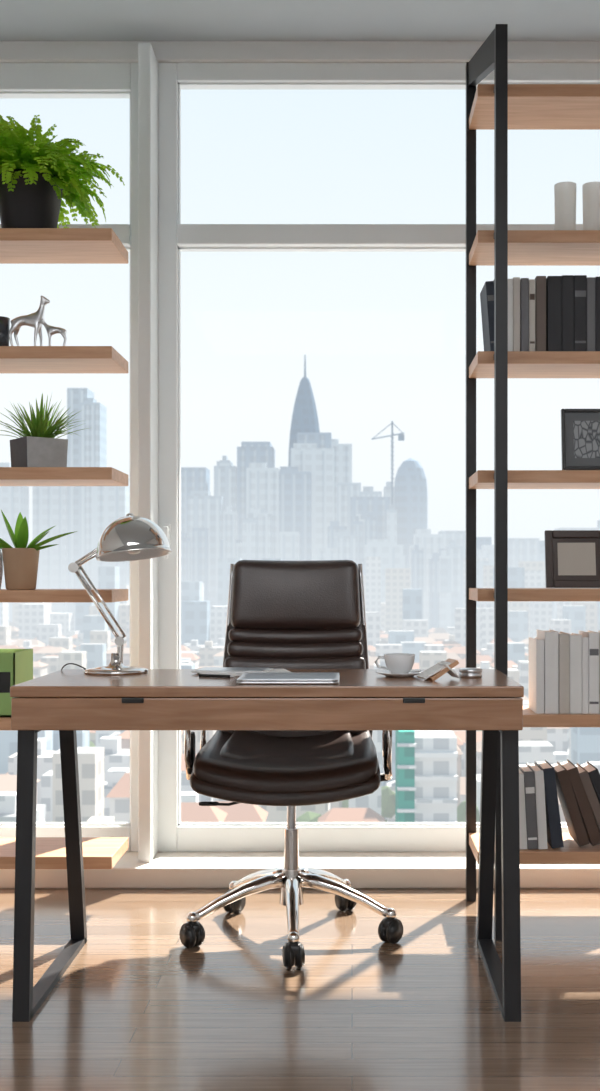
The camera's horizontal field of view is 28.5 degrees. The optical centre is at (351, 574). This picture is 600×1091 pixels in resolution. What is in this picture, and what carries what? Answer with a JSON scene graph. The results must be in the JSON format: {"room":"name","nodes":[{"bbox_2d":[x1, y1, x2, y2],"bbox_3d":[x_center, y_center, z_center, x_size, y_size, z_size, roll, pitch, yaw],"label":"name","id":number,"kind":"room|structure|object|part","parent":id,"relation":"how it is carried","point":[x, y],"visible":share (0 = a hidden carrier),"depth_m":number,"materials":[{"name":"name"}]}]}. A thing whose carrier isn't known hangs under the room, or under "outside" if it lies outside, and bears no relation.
{"room":"office","nodes":[
{"label":"office","id":0,"kind":"room"},
{"bbox_2d":[138,43,157,862],"bbox_3d":[-0.681,-0.402,3.995,0.042,2.691,0.250,0,0,0],"label":"trim mullion","id":1,"kind":"object","parent":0,"point":[147,61],"depth_m":3.87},
{"bbox_2d":[0,888,599,1090],"bbox_3d":[-0.100,1.071,0.850,4.000,0.120,6.700,0,0,0],"label":"floor","id":2,"kind":"structure","parent":0,"point":[136,1008],"depth_m":2.83,"materials":[{"name":"brown wood"}]},
{"bbox_2d":[0,228,127,868],"bbox_3d":[-1.346,-0.139,3.543,1.308,2.300,0.286,0,0,0],"label":"wall shelf unit","id":3,"kind":"object","parent":2,"relation":"on","point":[17,245],"visible":0.86,"depth_m":3.42,"materials":[{"name":"brown wood"}]},
{"bbox_2d":[0,549,2,588],"bbox_3d":[-1.072,-0.016,3.475,0.086,0.118,0.086,0,0,0],"label":"ceramic vase","id":4,"kind":"object","parent":3,"relation":"on","point":[1,556],"visible":0.98,"depth_m":3.47,"materials":[{"name":"brown ceramic"}]},
{"bbox_2d":[0,316,9,345],"bbox_3d":[-1.026,-0.705,3.440,0.056,0.088,0.056,0,0,0],"label":"glass tumbler","id":5,"kind":"object","parent":3,"relation":"on","point":[4,321],"visible":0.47,"depth_m":3.42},
{"bbox_2d":[0,649,32,716],"bbox_3d":[-1.038,0.319,3.516,0.123,0.186,0.198,0,0,0],"label":"magazine file","id":6,"kind":"object","parent":3,"relation":"on","point":[16,665],"visible":0.67,"depth_m":3.42,"materials":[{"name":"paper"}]},
{"bbox_2d":[9,296,49,345],"bbox_3d":[-0.939,-0.738,3.440,0.117,0.149,0.036,0,0,0],"label":"deer figurine","id":7,"kind":"object","parent":3,"relation":"on","point":[31,320],"visible":0.94,"depth_m":3.43,"materials":[{"name":"metal"}]},
{"bbox_2d":[0,510,76,589],"bbox_3d":[-0.974,-0.076,3.472,0.338,0.236,0.115,0,0,-6],"label":"plant","id":8,"kind":"object","parent":3,"relation":"on","point":[20,563],"visible":1,"depth_m":3.44,"materials":[{"name":"green plant"}]},
{"bbox_2d":[0,391,87,466],"bbox_3d":[-0.926,-0.429,3.485,0.312,0.235,0.274,0,0,0],"label":"potted grass plant","id":9,"kind":"object","parent":3,"relation":"on","point":[39,447],"visible":1,"depth_m":3.44,"materials":[{"name":"green plant"}]},
{"bbox_2d":[38,318,66,345],"bbox_3d":[-0.869,-0.703,3.425,0.084,0.081,0.022,0,0,0],"label":"deer figurine","id":10,"kind":"object","parent":3,"relation":"on","point":[51,330],"visible":0.98,"depth_m":3.42,"materials":[{"name":"metal"}]},
{"bbox_2d":[0,115,124,227],"bbox_3d":[-0.963,-1.173,3.487,0.547,0.344,0.490,0,0,-37],"label":"potted fern","id":11,"kind":"object","parent":3,"relation":"on","point":[35,175],"visible":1,"depth_m":3.41,"materials":[{"name":"green plant"}]},
{"bbox_2d":[10,669,523,1021],"bbox_3d":[-0.192,0.631,2.960,1.160,0.760,0.600,0,0,0],"label":"desk","id":12,"kind":"object","parent":2,"relation":"on","point":[67,701],"visible":1,"depth_m":2.68,"materials":[{"name":"brown wood"}]},
{"bbox_2d":[61,513,171,674],"bbox_3d":[-0.613,0.046,3.030,0.299,0.410,0.193,0,0,0],"label":"desk lamp","id":13,"kind":"object","parent":12,"relation":"on","point":[130,537],"depth_m":3.00,"materials":[{"name":"silver metal"}]},
{"bbox_2d":[199,674,234,677],"bbox_3d":[-0.330,0.247,2.883,0.097,0.008,0.008,0,0,21],"label":"pen","id":14,"kind":"object","parent":12,"relation":"on","point":[200,675],"visible":1,"depth_m":2.88,"materials":[{"name":"black plastic"}]},
{"bbox_2d":[191,667,289,675],"bbox_3d":[-0.288,0.245,3.021,0.250,0.010,0.177,0,0,-13],"label":"notebook","id":15,"kind":"object","parent":12,"relation":"on","point":[234,671],"visible":0.82,"depth_m":2.97,"materials":[{"name":"paper"}]},
{"bbox_2d":[236,672,339,683],"bbox_3d":[-0.148,0.245,2.800,0.236,0.012,0.200,0,0,0],"label":"laptop","id":16,"kind":"object","parent":12,"relation":"on","point":[253,677],"visible":1,"depth_m":2.72,"materials":[{"name":"metal"}]},
{"bbox_2d":[375,653,422,677],"bbox_3d":[0.117,0.223,2.920,0.123,0.055,0.120,0,0,0],"label":"coffee cup","id":17,"kind":"object","parent":12,"relation":"on","point":[400,665],"visible":1,"depth_m":2.89,"materials":[{"name":"white ceramic"}]},
{"bbox_2d":[417,658,460,680],"bbox_3d":[0.207,0.228,2.827,0.088,0.050,0.071,0,0,-14],"label":"folded card","id":18,"kind":"object","parent":12,"relation":"on","point":[433,673],"visible":1,"depth_m":2.81,"materials":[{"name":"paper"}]},
{"bbox_2d":[459,668,481,677],"bbox_3d":[0.292,0.240,2.900,0.057,0.022,0.057,0,0,0],"label":"round tin","id":19,"kind":"object","parent":12,"relation":"on","point":[463,672],"visible":0.99,"depth_m":2.88,"materials":[{"name":"metal"}]},
{"bbox_2d":[179,560,402,969],"bbox_3d":[-0.164,0.483,3.334,0.612,1.056,0.679,0,0,0],"label":"office chair","id":20,"kind":"object","parent":2,"relation":"on","point":[281,614],"visible":0.9,"depth_m":3.36,"materials":[{"name":"black leather"}]},
{"bbox_2d":[0,851,599,887],"bbox_3d":[-0.100,0.978,4.000,3.800,0.067,0.400,0,0,0],"label":"trim","id":21,"kind":"structure","parent":2,"relation":"on","point":[177,869],"depth_m":3.80,"materials":[{"name":"white paint"}]},
{"bbox_3d":[-0.100,0.978,4.000,3.800,0.067,0.400,0,0,0],"label":"sill","id":22,"kind":"part","parent":21,"relation":"part of","materials":[{"name":"white paint"}]},
{"bbox_2d":[466,24,599,939],"bbox_3d":[1.077,-0.289,3.475,1.445,2.600,0.422,0,0,0],"label":"bookshelf","id":23,"kind":"object","parent":2,"relation":"on","point":[500,106],"visible":0.86,"depth_m":3.40,"materials":[{"name":"brown wood"}]},
{"bbox_2d":[480,275,599,350],"bbox_3d":[0.607,-0.758,3.498,0.439,0.224,0.154,0,0,0],"label":"books","id":24,"kind":"object","parent":23,"relation":"in","point":[551,313],"visible":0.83,"depth_m":3.42,"materials":[{"name":"black paper"}]},
{"bbox_2d":[519,759,599,848],"bbox_3d":[0.639,0.677,3.498,0.326,0.239,0.154,0,0,0],"label":"books","id":25,"kind":"object","parent":23,"relation":"in","point":[541,784],"visible":0.98,"depth_m":3.42,"materials":[{"name":"brown paper"}]},
{"bbox_2d":[529,629,599,713],"bbox_3d":[0.681,0.283,3.498,0.293,0.238,0.154,0,0,0],"label":"books","id":26,"kind":"object","parent":23,"relation":"in","point":[564,668],"visible":1,"depth_m":3.42,"materials":[{"name":"white paper"}]},
{"bbox_2d":[554,181,576,229],"bbox_3d":[0.622,-1.065,3.440,0.064,0.142,0.064,0,0,0],"label":"glass vase","id":27,"kind":"object","parent":23,"relation":"on","point":[564,192],"visible":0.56,"depth_m":3.41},
{"bbox_2d":[544,530,599,587],"bbox_3d":[0.655,-0.046,3.447,0.182,0.168,0.050,0,0,0],"label":"photo frame","id":28,"kind":"object","parent":23,"relation":"in","point":[572,557],"visible":1,"depth_m":3.44,"materials":[{"name":"black wood"}]},
{"bbox_2d":[561,409,599,469],"bbox_3d":[0.700,-0.395,3.447,0.178,0.180,0.050,0,0,0],"label":"picture frame","id":29,"kind":"object","parent":23,"relation":"in","point":[580,428],"visible":0.91,"depth_m":3.44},
{"bbox_2d":[582,182,599,229],"bbox_3d":[0.704,-1.065,3.440,0.064,0.142,0.064,0,0,0],"label":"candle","id":30,"kind":"object","parent":23,"relation":"on","point":[590,191],"visible":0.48,"depth_m":3.41,"materials":[{"name":"white wax"}]},
{"bbox_2d":[0,0,599,40],"bbox_3d":[-0.100,-1.884,0.850,4.000,0.150,6.700,0,0,0],"label":"ceiling","id":31,"kind":"structure","parent":0,"point":[20,20],"depth_m":3.84,"materials":[{"name":"paint"}]},
{"bbox_2d":[0,41,599,63],"bbox_3d":[-0.100,-1.778,4.100,3.800,0.062,0.200,0,0,0],"label":"wall window header","id":32,"kind":"structure","parent":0,"point":[10,51],"depth_m":4.00,"materials":[{"name":"paint"}]},
{"bbox_2d":[0,63,137,851],"bbox_3d":[-1.350,-0.402,4.050,1.300,2.691,0.100,0,0,0],"label":"window","id":33,"kind":"structure","parent":32,"relation":"in","point":[17,80],"depth_m":4.02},
{"bbox_2d":[158,63,599,851],"bbox_3d":[0.569,-0.402,4.050,2.462,2.691,0.100,0,0,0],"label":"window","id":34,"kind":"structure","parent":32,"relation":"in","point":[174,237],"depth_m":4.02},
{"bbox_2d":[163,524,170,558],"bbox_3d":[-0.628,-0.114,3.993,0.022,0.120,0.054,0,0,0],"label":"handle","id":35,"kind":"object","parent":34,"relation":"attached to","point":[167,527],"visible":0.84,"depth_m":4.01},
{"label":"outside","id":36,"kind":"structure","parent":0,"visible":0},
{"label":"ground","id":37,"kind":"structure","parent":36,"visible":0},
{"bbox_2d":[90,730,481,821],"bbox_3d":[-20.504,39.312,334.680,362.487,13.397,374.307,0,0,0],"label":"trees","id":38,"kind":"object","parent":37,"relation":"on","point":[387,796],"visible":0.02,"depth_m":204.59,"materials":[{"name":"green plant"}]},
{"bbox_2d":[0,355,599,629],"bbox_3d":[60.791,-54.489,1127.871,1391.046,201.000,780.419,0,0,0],"label":"city skyline","id":39,"kind":"object","parent":37,"relation":"on","point":[311,508],"visible":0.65,"depth_m":789.46,"materials":[{"name":"concrete"},{"name":"glass"},{"name":"steel"}]},
{"bbox_2d":[0,557,599,821],"bbox_3d":[-21.063,17.835,434.461,597.494,56.351,571.146,0,0,0],"label":"city buildings","id":40,"kind":"structure","parent":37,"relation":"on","point":[396,625],"depth_m":457.85,"materials":[{"name":"concrete"}]},
{"bbox_2d":[371,421,403,503],"bbox_3d":[24.000,-28.489,790.000,22.170,149.000,2.000,0,0,0],"label":"tower crane","id":41,"kind":"object","parent":37,"relation":"on","point":[400,435],"visible":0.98,"depth_m":789.65,"materials":[{"name":"grey metal"}]},
{"bbox_2d":[395,730,457,821],"bbox_3d":[10.350,34.461,168.200,8.300,25.900,13.600,0,0,0],"label":"apartment block","id":42,"kind":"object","parent":37,"relation":"on","point":[426,778],"visible":0.45,"depth_m":162.99,"materials":[{"name":"grey concrete"}]}
]}

